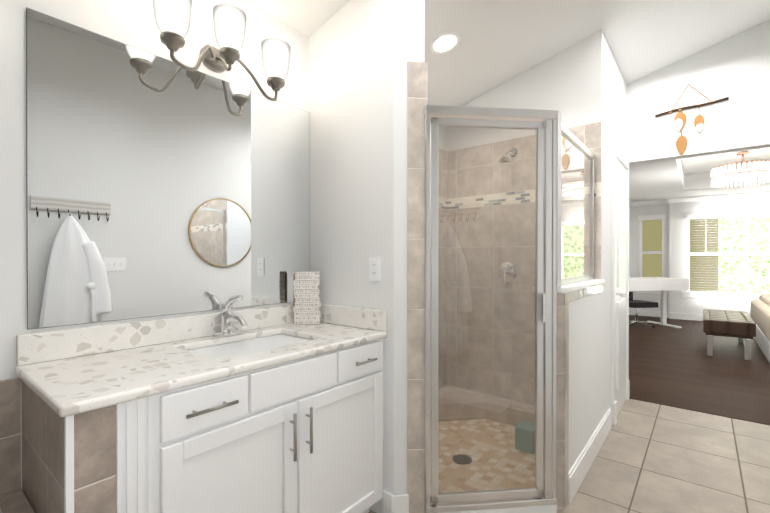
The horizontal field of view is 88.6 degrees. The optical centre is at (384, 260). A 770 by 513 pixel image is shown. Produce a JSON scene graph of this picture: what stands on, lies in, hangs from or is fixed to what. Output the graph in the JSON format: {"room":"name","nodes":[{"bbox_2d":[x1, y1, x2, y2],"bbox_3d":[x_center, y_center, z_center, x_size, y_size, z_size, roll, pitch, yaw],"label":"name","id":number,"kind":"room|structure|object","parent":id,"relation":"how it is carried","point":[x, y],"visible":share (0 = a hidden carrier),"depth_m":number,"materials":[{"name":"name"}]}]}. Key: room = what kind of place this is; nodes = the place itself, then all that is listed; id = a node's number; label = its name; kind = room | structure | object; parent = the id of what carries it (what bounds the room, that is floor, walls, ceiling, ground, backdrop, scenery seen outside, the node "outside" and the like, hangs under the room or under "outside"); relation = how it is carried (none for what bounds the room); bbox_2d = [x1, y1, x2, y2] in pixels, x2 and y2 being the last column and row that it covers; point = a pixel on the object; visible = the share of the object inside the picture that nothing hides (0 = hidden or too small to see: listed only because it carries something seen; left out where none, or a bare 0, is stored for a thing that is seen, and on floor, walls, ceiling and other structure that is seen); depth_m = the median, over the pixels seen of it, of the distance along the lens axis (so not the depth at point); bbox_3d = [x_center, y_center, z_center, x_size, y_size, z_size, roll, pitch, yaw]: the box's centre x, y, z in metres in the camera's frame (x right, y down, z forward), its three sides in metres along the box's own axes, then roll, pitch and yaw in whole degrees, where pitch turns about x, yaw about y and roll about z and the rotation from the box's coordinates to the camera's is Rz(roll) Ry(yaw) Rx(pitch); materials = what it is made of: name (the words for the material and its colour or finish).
{"room":"bathroom","nodes":[
{"label":"bathroom","id":0,"kind":"room"},
{"bbox_2d":[0,0,430,488],"bbox_3d":[-0.703,-0.408,2.019,0.140,3.300,6.220,0,0,39],"label":"wall","id":1,"kind":"structure","parent":0,"point":[132,23],"depth_m":1.40,"materials":[{"name":"white paint"}]},
{"bbox_2d":[26,7,309,329],"bbox_3d":[-0.806,-0.303,1.774,0.006,1.064,1.205,0,0,39],"label":"vanity mirror","id":2,"kind":"object","parent":1,"relation":"attached to","point":[157,185],"visible":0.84,"depth_m":1.59,"materials":[{"name":"grey mirror"}]},
{"bbox_2d":[153,0,290,100],"bbox_3d":[-0.702,-0.903,1.725,0.228,0.308,0.608,0,0,39],"label":"sconce","id":3,"kind":"object","parent":1,"relation":"attached to","point":[173,19],"visible":1,"depth_m":1.66,"materials":[{"name":"white glass"}]},
{"bbox_2d":[310,0,424,512],"bbox_3d":[-0.107,-0.359,2.082,0.709,3.200,0.147,0,0,39],"label":"wall","id":4,"kind":"structure","parent":0,"point":[363,53],"depth_m":1.97,"materials":[{"name":"white paint"}]},
{"bbox_2d":[369,258,380,280],"bbox_3d":[-0.051,0.045,1.938,0.070,0.114,0.008,0,0,39],"label":"outlet","id":5,"kind":"object","parent":4,"relation":"attached to","point":[374,269],"visible":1,"depth_m":1.93,"materials":[{"name":"white plastic"}]},
{"bbox_2d":[407,61,562,512],"bbox_3d":[0.505,0.152,1.931,0.553,2.180,0.601,0,0,39],"label":"tiles","id":6,"kind":"structure","parent":4,"relation":"attached to","point":[417,87],"depth_m":1.87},
{"bbox_2d":[245,0,769,201],"bbox_3d":[3.224,-1.638,2.732,6.570,0.755,12.470,0,0,39],"label":"ceiling","id":7,"kind":"structure","parent":0,"point":[502,42],"depth_m":2.75,"materials":[{"name":"white paint"}]},
{"bbox_2d":[430,31,459,53],"bbox_3d":[0.382,-1.381,2.515,0.194,0.054,0.200,0,0,39],"label":"recessed light","id":8,"kind":"object","parent":7,"relation":"in","point":[445,42],"visible":1,"depth_m":2.51,"materials":[{"name":"white plastic"}]},
{"bbox_2d":[711,151,769,187],"bbox_3d":[5.054,-1.302,5.580,0.692,0.455,0.692,0,0,39],"label":"chandelier","id":9,"kind":"object","parent":7,"relation":"hanging from","point":[720,175],"visible":1,"depth_m":5.49,"materials":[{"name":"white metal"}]},
{"bbox_2d":[463,30,604,419],"bbox_3d":[1.046,-0.412,3.116,1.204,3.300,0.116,0,0,39],"label":"wall","id":10,"kind":"structure","parent":0,"point":[568,83],"depth_m":2.80,"materials":[{"name":"white paint"}]},
{"bbox_2d":[369,315,769,512],"bbox_3d":[3.425,1.269,2.695,6.600,0.060,12.450,0,0,39],"label":"floor","id":11,"kind":"structure","parent":0,"point":[653,458],"depth_m":2.80,"materials":[{"name":"tile"}]},
{"bbox_2d":[0,377,33,512],"bbox_3d":[-1.523,0.818,0.124,0.970,0.860,2.234,0,0,39],"label":"tub deck","id":12,"kind":"object","parent":11,"relation":"on","point":[13,498],"visible":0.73,"depth_m":1.26,"materials":[{"name":"tile"}]},
{"bbox_2d":[15,295,386,512],"bbox_3d":[-0.585,0.698,1.579,0.597,1.091,1.238,0,0,39],"label":"bathroom vanity","id":13,"kind":"object","parent":11,"relation":"on","point":[274,409],"visible":1,"depth_m":1.33,"materials":[{"name":"painted wood"},{"name":"brushed nickel"}]},
{"bbox_2d":[210,295,247,337],"bbox_3d":[-0.672,0.247,1.765,0.186,0.190,0.164,0,0,39],"label":"faucet","id":14,"kind":"object","parent":13,"relation":"on","point":[228,323],"depth_m":1.78,"materials":[{"name":"silver metal"}]},
{"bbox_2d":[189,334,308,350],"bbox_3d":[-0.552,0.443,1.675,0.338,0.140,0.518,0,0,39],"label":"sink","id":15,"kind":"object","parent":13,"relation":"in","point":[259,342],"depth_m":1.77,"materials":[{"name":"white ceramic"}]},
{"bbox_2d":[293,272,320,323],"bbox_3d":[-0.414,0.201,2.097,0.148,0.278,0.035,0,0,-2],"label":"sign","id":16,"kind":"object","parent":13,"relation":"on","point":[307,303],"visible":0.98,"depth_m":2.08,"materials":[{"name":"white wood"}]},
{"bbox_2d":[425,504,556,512],"bbox_3d":[0.509,1.217,1.943,0.650,0.050,0.110,0,0,-6],"label":"sill","id":17,"kind":"structure","parent":11,"relation":"on","point":[541,509],"depth_m":1.90,"materials":[{"name":"white stone"}]},
{"bbox_2d":[424,105,594,512],"bbox_3d":[0.812,0.231,2.280,0.512,1.919,1.453,0,0,39],"label":"shower enclosure","id":18,"kind":"object","parent":17,"relation":"on","point":[509,221],"visible":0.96,"depth_m":1.91,"materials":[{"name":"clear glass"}]},
{"bbox_2d":[629,291,657,329],"bbox_3d":[4.581,0.916,7.223,0.690,0.712,0.696,0,0,39],"label":"office chair","id":19,"kind":"object","parent":11,"relation":"on","point":[635,304],"visible":0.46,"depth_m":7.03,"materials":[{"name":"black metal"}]},
{"bbox_2d":[629,277,688,327],"bbox_3d":[4.664,0.780,7.338,1.600,0.890,0.700,0,0,-9],"label":"desk","id":20,"kind":"object","parent":11,"relation":"on","point":[663,285],"visible":0.42,"depth_m":7.09,"materials":[{"name":"white wood"}]},
{"bbox_2d":[629,397,769,424],"bbox_3d":[2.626,1.236,3.191,1.166,0.004,0.042,0,0,39],"label":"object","id":21,"kind":"structure","parent":11,"relation":"on","point":[733,417],"depth_m":3.22,"materials":[{"name":"brown wood"}]},
{"bbox_2d":[703,309,755,360],"bbox_3d":[4.710,0.993,5.448,0.500,0.475,1.350,0,0,39],"label":"bench","id":22,"kind":"object","parent":11,"relation":"on","point":[740,325],"visible":1,"depth_m":5.00,"materials":[{"name":"leather"}]},
{"bbox_2d":[750,294,769,362],"bbox_3d":[5.940,0.883,4.615,2.300,0.700,2.500,0,0,39],"label":"bed","id":23,"kind":"object","parent":11,"relation":"on","point":[760,311],"visible":0.9,"depth_m":5.20,"materials":[{"name":"white fabric"}]},
{"bbox_2d":[568,37,625,471],"bbox_3d":[1.518,-0.411,2.834,0.115,3.300,2.160,0,0,39],"label":"wall","id":24,"kind":"structure","parent":0,"point":[584,367],"depth_m":2.57,"materials":[{"name":"white paint"}]},
{"bbox_2d":[568,124,587,147],"bbox_3d":[1.103,0.150,2.404,0.035,2.180,0.887,0,0,39],"label":"tiled wall","id":25,"kind":"structure","parent":24,"relation":"attached to","point":[581,132],"depth_m":2.76,"materials":[{"name":"beige tile"}]},
{"bbox_2d":[557,279,604,292],"bbox_3d":[1.122,0.146,2.344,0.157,0.028,0.987,0,0,39],"label":"cap","id":26,"kind":"object","parent":24,"relation":"on","point":[567,288],"visible":0.52,"depth_m":2.16,"materials":[{"name":"white"}]},
{"bbox_2d":[563,284,601,509],"bbox_3d":[1.182,0.702,2.324,0.008,1.078,0.938,0,0,39],"label":"trim","id":27,"kind":"structure","parent":24,"relation":"attached to","point":[568,297],"depth_m":1.98,"materials":[{"name":"white"}]},
{"bbox_2d":[568,408,611,503],"bbox_3d":[1.301,1.168,2.465,0.015,0.145,1.156,0,0,39],"label":"baseboard","id":28,"kind":"structure","parent":24,"relation":"attached to","point":[577,473],"depth_m":2.33,"materials":[{"name":"white wood"}]},
{"bbox_2d":[588,122,600,278],"bbox_3d":[1.016,0.148,3.057,1.170,2.180,0.016,0,0,39],"label":"tiled wall","id":29,"kind":"structure","parent":24,"relation":"attached to","point":[588,136],"depth_m":2.70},
{"bbox_2d":[611,145,629,424],"bbox_3d":[1.948,0.185,3.254,0.028,2.105,0.750,0,0,39],"label":"door","id":30,"kind":"structure","parent":24,"relation":"attached to","point":[620,388],"depth_m":3.15,"materials":[{"name":"white wood"}]},
{"bbox_2d":[616,290,625,297],"bbox_3d":[1.821,0.258,3.048,0.065,0.060,0.060,0,0,39],"label":"handle","id":31,"kind":"object","parent":30,"relation":"attached to","point":[621,293],"visible":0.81,"depth_m":3.03,"materials":[{"name":"white metal"}]},
{"bbox_2d":[626,20,769,164],"bbox_3d":[2.256,-0.463,3.550,2.540,3.400,0.120,0,0,39],"label":"wall","id":32,"kind":"structure","parent":0,"point":[735,69],"depth_m":3.18,"materials":[{"name":"white paint"}]},
{"bbox_2d":[655,84,728,154],"bbox_3d":[2.511,-1.162,3.248,0.478,0.584,0.023,0,0,39],"label":"wall hanging","id":33,"kind":"object","parent":32,"relation":"attached to","point":[679,124],"visible":1,"depth_m":3.27,"materials":[{"name":"brown wood"}]},
{"bbox_2d":[629,196,769,316],"bbox_3d":[7.050,-0.225,7.378,6.450,2.900,0.440,0,0,39],"label":"wall","id":34,"kind":"structure","parent":0,"point":[675,242],"depth_m":8.17,"materials":[{"name":"white paint"}]},
{"bbox_2d":[629,309,667,317],"bbox_3d":[5.727,1.156,8.569,0.720,0.130,0.015,0,0,39],"label":"baseboard","id":35,"kind":"structure","parent":34,"relation":"attached to","point":[651,313],"depth_m":8.58,"materials":[{"name":"white wood"}]},
{"bbox_2d":[636,214,667,293],"bbox_3d":[5.787,-0.124,8.560,0.620,1.690,0.170,0,0,39],"label":"bedroom window","id":36,"kind":"structure","parent":34,"relation":"in","point":[650,217],"depth_m":8.54,"materials":[{"name":"white wood"}]},
{"bbox_2d":[629,169,769,205],"bbox_3d":[5.218,-1.356,5.107,6.450,0.345,6.030,0,0,39],"label":"crown molding","id":37,"kind":"structure","parent":34,"relation":"attached to","point":[709,197],"depth_m":7.72,"materials":[{"name":"white wood"}]},
{"bbox_2d":[668,312,752,320],"bbox_3d":[7.749,1.161,6.808,4.640,0.130,0.015,0,0,39],"label":"baseboard","id":38,"kind":"structure","parent":34,"relation":"attached to","point":[684,316],"depth_m":8.09,"materials":[{"name":"white wood"}]},
{"bbox_2d":[681,209,769,299],"bbox_3d":[6.894,-0.086,7.537,1.970,1.700,0.170,0,0,39],"label":"bedroom window","id":39,"kind":"structure","parent":34,"relation":"in","point":[745,295],"depth_m":7.66,"materials":[{"name":"white wood"}]},
{"bbox_2d":[677,159,768,186],"bbox_3d":[5.529,-1.426,4.457,3.650,0.200,4.250,0,0,39],"label":"ceiling","id":40,"kind":"structure","parent":0,"point":[704,181],"depth_m":7.01,"materials":[{"name":"white paint"}]},
{"label":"outside","id":41,"kind":"structure","parent":0,"visible":0},
{"bbox_2d":[642,215,769,293],"bbox_3d":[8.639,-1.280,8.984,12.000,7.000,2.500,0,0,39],"label":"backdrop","id":42,"kind":"structure","parent":41,"point":[710,269],"depth_m":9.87,"materials":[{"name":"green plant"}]}
]}

